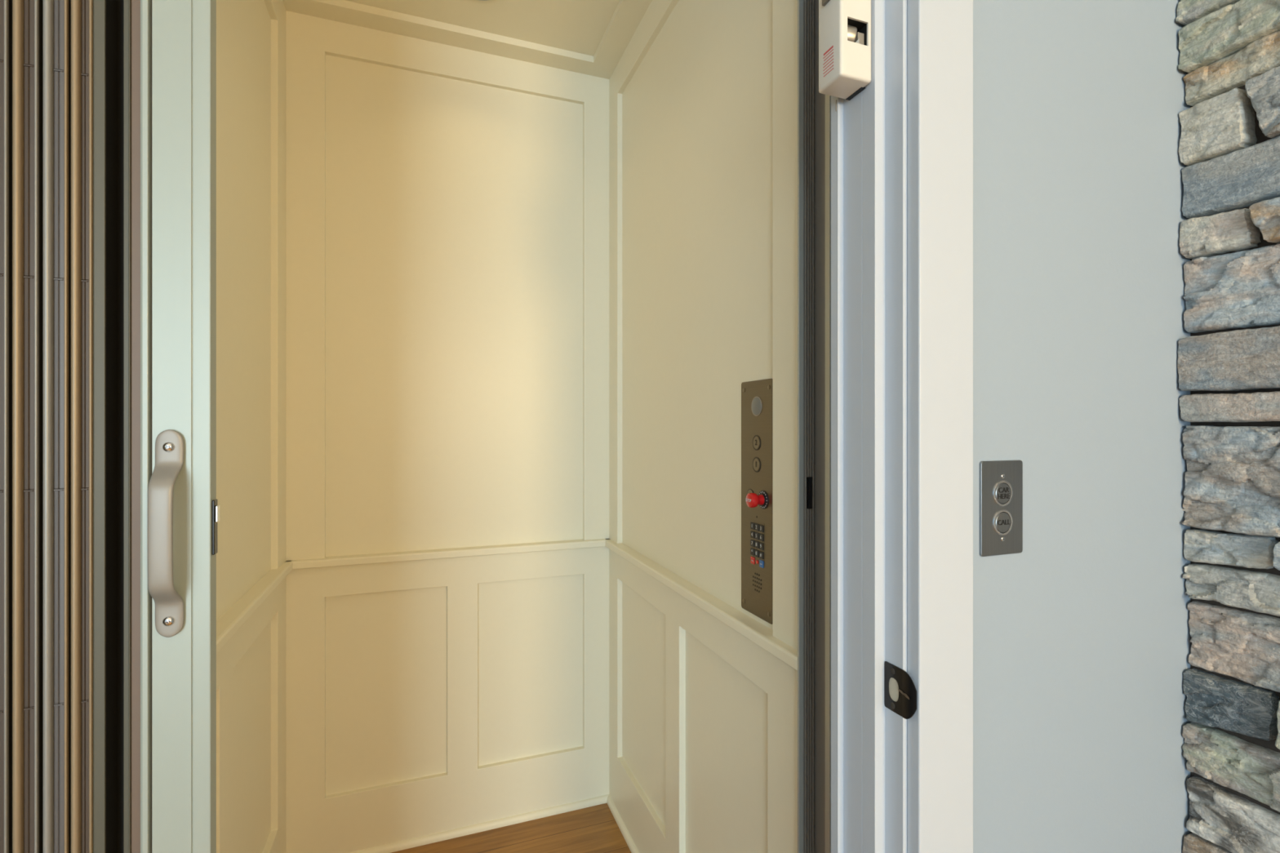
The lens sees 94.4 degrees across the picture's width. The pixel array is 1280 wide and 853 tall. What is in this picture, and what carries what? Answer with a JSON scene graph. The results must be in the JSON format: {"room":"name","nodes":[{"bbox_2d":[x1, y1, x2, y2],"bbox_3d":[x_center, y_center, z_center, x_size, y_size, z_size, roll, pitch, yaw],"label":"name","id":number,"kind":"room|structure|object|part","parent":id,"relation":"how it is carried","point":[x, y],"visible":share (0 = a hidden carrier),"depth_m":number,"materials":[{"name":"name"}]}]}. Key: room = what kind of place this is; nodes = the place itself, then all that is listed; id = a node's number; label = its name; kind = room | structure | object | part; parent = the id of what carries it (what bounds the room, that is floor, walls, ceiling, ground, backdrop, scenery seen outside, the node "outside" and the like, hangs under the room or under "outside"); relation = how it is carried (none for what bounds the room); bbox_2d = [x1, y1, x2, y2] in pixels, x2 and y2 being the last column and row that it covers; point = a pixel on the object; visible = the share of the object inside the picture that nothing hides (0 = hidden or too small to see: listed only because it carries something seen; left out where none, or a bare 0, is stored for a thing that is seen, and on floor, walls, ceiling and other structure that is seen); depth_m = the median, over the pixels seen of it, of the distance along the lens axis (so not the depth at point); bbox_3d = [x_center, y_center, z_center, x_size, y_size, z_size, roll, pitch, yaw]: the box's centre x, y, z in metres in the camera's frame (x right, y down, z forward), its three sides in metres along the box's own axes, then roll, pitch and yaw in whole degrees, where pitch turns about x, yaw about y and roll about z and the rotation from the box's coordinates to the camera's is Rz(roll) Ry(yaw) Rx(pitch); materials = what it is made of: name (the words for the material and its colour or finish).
{"room":"elevator landing","nodes":[
{"label":"elevator landing","id":0,"kind":"room"},
{"bbox_2d":[216,0,285,852],"bbox_3d":[-0.814,0.028,1.165,0.030,2.384,0.950,0,0,-20],"label":"wall","id":1,"kind":"structure","parent":0,"point":[251,34],"depth_m":1.33,"materials":[{"name":"beige paint"}]},
{"bbox_2d":[216,560,292,653],"bbox_3d":[-0.800,0.377,1.170,0.039,0.022,0.950,0,0,-20],"label":"trim","id":2,"kind":"structure","parent":1,"relation":"attached to","point":[230,622],"depth_m":1.23,"materials":[{"name":"beige paint"}]},
{"bbox_2d":[285,10,608,852],"bbox_3d":[-0.538,0.028,1.790,0.982,2.384,0.030,0,0,-20],"label":"wall","id":3,"kind":"structure","parent":0,"point":[447,206],"depth_m":1.76,"materials":[{"name":"beige paint"}]},
{"bbox_2d":[285,538,608,569],"bbox_3d":[-0.533,0.377,1.776,0.922,0.022,0.039,0,0,-20],"label":"trim","id":4,"kind":"structure","parent":3,"relation":"attached to","point":[360,559],"depth_m":1.74,"materials":[{"name":"beige paint"}]},
{"bbox_2d":[350,794,608,852],"bbox_3d":[-0.531,1.210,1.770,0.922,0.019,0.012,0,0,-20],"label":"baseboard","id":5,"kind":"structure","parent":3,"relation":"attached to","point":[474,828],"depth_m":1.79,"materials":[{"name":"beige paint"}]},
{"bbox_2d":[282,0,652,79],"bbox_3d":[-0.347,-1.159,1.274,0.922,0.050,1.070,0,0,-20],"label":"ceiling","id":6,"kind":"structure","parent":0,"point":[591,37],"depth_m":1.68,"materials":[{"name":"beige paint"}]},
{"bbox_2d":[391,803,631,852],"bbox_3d":[-0.342,1.245,1.260,0.982,0.050,1.160,0,0,-20],"label":"floor","id":7,"kind":"structure","parent":0,"point":[591,829],"depth_m":1.76,"materials":[{"name":"brown wood"}]},
{"bbox_2d":[0,0,219,852],"bbox_3d":[-0.550,0.054,0.631,0.188,2.308,0.144,0,0,-20],"label":"gate","id":8,"kind":"object","parent":7,"relation":"on","point":[109,508],"visible":1,"depth_m":0.59,"materials":[{"name":"white metal"}]},
{"bbox_3d":[-0.635,0.054,0.619,0.018,2.308,0.109,0,0,-20],"label":"folding panel","id":9,"kind":"part","parent":8,"relation":"part of","materials":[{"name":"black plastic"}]},
{"bbox_3d":[-0.614,0.054,0.626,0.018,2.308,0.109,0,0,-20],"label":"folding panel","id":10,"kind":"part","parent":8,"relation":"part of","materials":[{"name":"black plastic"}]},
{"bbox_3d":[-0.593,0.054,0.634,0.018,2.308,0.109,0,0,-20],"label":"folding panel","id":11,"kind":"part","parent":8,"relation":"part of","materials":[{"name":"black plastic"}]},
{"bbox_3d":[-0.559,0.054,0.639,0.010,2.308,0.092,0,0,-20],"label":"folding panel","id":12,"kind":"part","parent":8,"relation":"part of","materials":[{"name":"black plastic"}]},
{"bbox_3d":[-0.538,0.054,0.618,0.035,2.308,0.003,0,0,28],"label":"link panel","id":13,"kind":"part","parent":8,"relation":"part of","materials":[{"name":"black plastic"}]},
{"bbox_3d":[-0.478,0.109,0.597,0.025,0.214,0.030,0,0,-20],"label":"pull handle","id":14,"kind":"part","parent":8,"relation":"part of","materials":[{"name":"silver metal"}]},
{"bbox_3d":[-0.478,0.054,0.622,0.050,2.308,0.018,0,0,-20],"label":"lead post","id":15,"kind":"part","parent":8,"relation":"part of","materials":[{"name":"white metal"}]},
{"bbox_3d":[-0.453,0.107,0.631,0.002,0.058,0.011,0,0,-20],"label":"latch plate","id":16,"kind":"part","parent":8,"relation":"part of","materials":[{"name":"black metal"}]},
{"bbox_2d":[797,0,831,852],"bbox_3d":[0.278,0.043,0.919,0.041,2.354,0.056,0,0,-20],"label":"channel","id":17,"kind":"object","parent":7,"relation":"on","point":[814,108],"visible":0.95,"depth_m":0.94,"materials":[{"name":"metal"}]},
{"bbox_2d":[608,0,797,852],"bbox_3d":[0.093,0.028,1.455,0.030,2.384,1.035,0,0,-20],"label":"wall","id":18,"kind":"structure","parent":0,"point":[703,94],"depth_m":1.34,"materials":[{"name":"beige paint"}]},
{"bbox_2d":[606,794,639,852],"bbox_3d":[0.073,1.210,1.448,0.012,0.019,1.035,0,0,-20],"label":"baseboard","id":19,"kind":"structure","parent":18,"relation":"attached to","point":[622,827],"depth_m":1.79,"materials":[{"name":"beige paint"}]},
{"bbox_2d":[604,538,797,671],"bbox_3d":[0.083,0.377,1.440,0.039,0.022,1.056,0,0,-20],"label":"trim","id":20,"kind":"structure","parent":18,"relation":"attached to","point":[752,629],"depth_m":1.22,"materials":[{"name":"beige paint"}]},
{"bbox_2d":[741,378,772,624],"bbox_3d":[0.204,0.135,1.109,0.034,0.442,0.110,0,0,-20],"label":"control panel","id":21,"kind":"object","parent":18,"relation":"attached to","point":[756,395],"visible":0.99,"depth_m":1.11,"materials":[{"name":"metal"}]},
{"bbox_3d":[0.210,0.135,1.083,0.028,0.027,0.027,0,0,-20],"label":"knob","id":22,"kind":"part","parent":21,"relation":"part of","materials":[{"name":"red plastic"}]},
{"bbox_2d":[751,397,760,414],"bbox_3d":[0.217,-0.038,1.111,0.003,0.033,0.033,0,0,-20],"label":"lamp","id":23,"kind":"object","parent":21,"relation":"attached to","point":[756,402],"depth_m":1.11,"materials":[{"name":"white plastic"}]},
{"bbox_2d":[752,573,761,592],"bbox_3d":[0.219,0.292,1.110,0.001,0.034,0.031,0,0,-20],"label":"speaker grille","id":24,"kind":"object","parent":21,"relation":"attached to","point":[757,577],"depth_m":1.11,"materials":[{"name":"metal"}]},
{"bbox_2d":[973,0,1190,852],"bbox_3d":[-1.024,-0.155,0.215,3.830,2.750,0.095,0,0,-20],"label":"wall","id":25,"kind":"structure","parent":0,"point":[1082,634],"depth_m":0.75,"materials":[{"name":"grey paint"}]},
{"bbox_2d":[831,0,907,852],"bbox_3d":[0.271,0.050,0.695,0.040,2.340,0.094,0,0,-20],"label":"trim","id":26,"kind":"structure","parent":25,"relation":"attached to","point":[869,130],"depth_m":0.68,"materials":[{"name":"white paint"}]},
{"bbox_2d":[818,0,871,100],"bbox_3d":[0.235,-0.495,0.685,0.048,0.209,0.042,0,0,-20],"label":"box","id":27,"kind":"object","parent":26,"relation":"attached to","point":[844,25],"visible":1,"depth_m":0.67,"materials":[{"name":"beige plastic"}]},
{"bbox_2d":[822,44,833,76],"bbox_3d":[0.216,-0.418,0.679,0.001,0.027,0.018,0,0,-20],"label":"print","id":28,"kind":"object","parent":27,"relation":"attached to","point":[828,50],"depth_m":0.68,"materials":[{"name":"red paint"}]},
{"bbox_3d":[0.249,-0.440,0.683,0.009,0.018,0.016,0,0,-20],"label":"lever","id":29,"kind":"part","parent":27,"relation":"part of","materials":[{"name":"grey metal"}]},
{"bbox_2d":[884,661,916,719],"bbox_3d":[0.287,0.293,0.655,0.004,0.052,0.044,0,0,-23],"label":"strike plate","id":30,"kind":"object","parent":26,"relation":"attached to","point":[900,689],"visible":1,"depth_m":0.66,"materials":[{"name":"black metal"}]},
{"bbox_3d":[0.284,0.293,0.663,0.001,0.052,0.027,0,0,-20],"label":"plate","id":31,"kind":"part","parent":30,"relation":"part of","materials":[{"name":"black metal"}]},
{"bbox_2d":[907,0,973,852],"bbox_3d":[0.334,0.048,0.658,0.078,2.345,0.018,0,0,-20],"label":"trim","id":32,"kind":"structure","parent":25,"relation":"attached to","point":[940,32],"depth_m":0.65,"materials":[{"name":"white paint"}]},
{"bbox_2d":[979,460,1022,556],"bbox_3d":[0.427,0.096,0.700,0.068,0.111,0.005,0,0,-20],"label":"station","id":33,"kind":"object","parent":25,"relation":"attached to","point":[1001,482],"visible":1,"depth_m":0.70,"materials":[{"name":"metal"}]},
{"bbox_2d":[1175,0,1279,852],"bbox_3d":[1.124,-0.145,-0.152,0.073,2.638,2.095,0,0,-20],"label":"stone wall","id":34,"kind":"structure","parent":0,"point":[1232,477],"depth_m":0.77,"materials":[{"name":"grey stone"}]}
]}

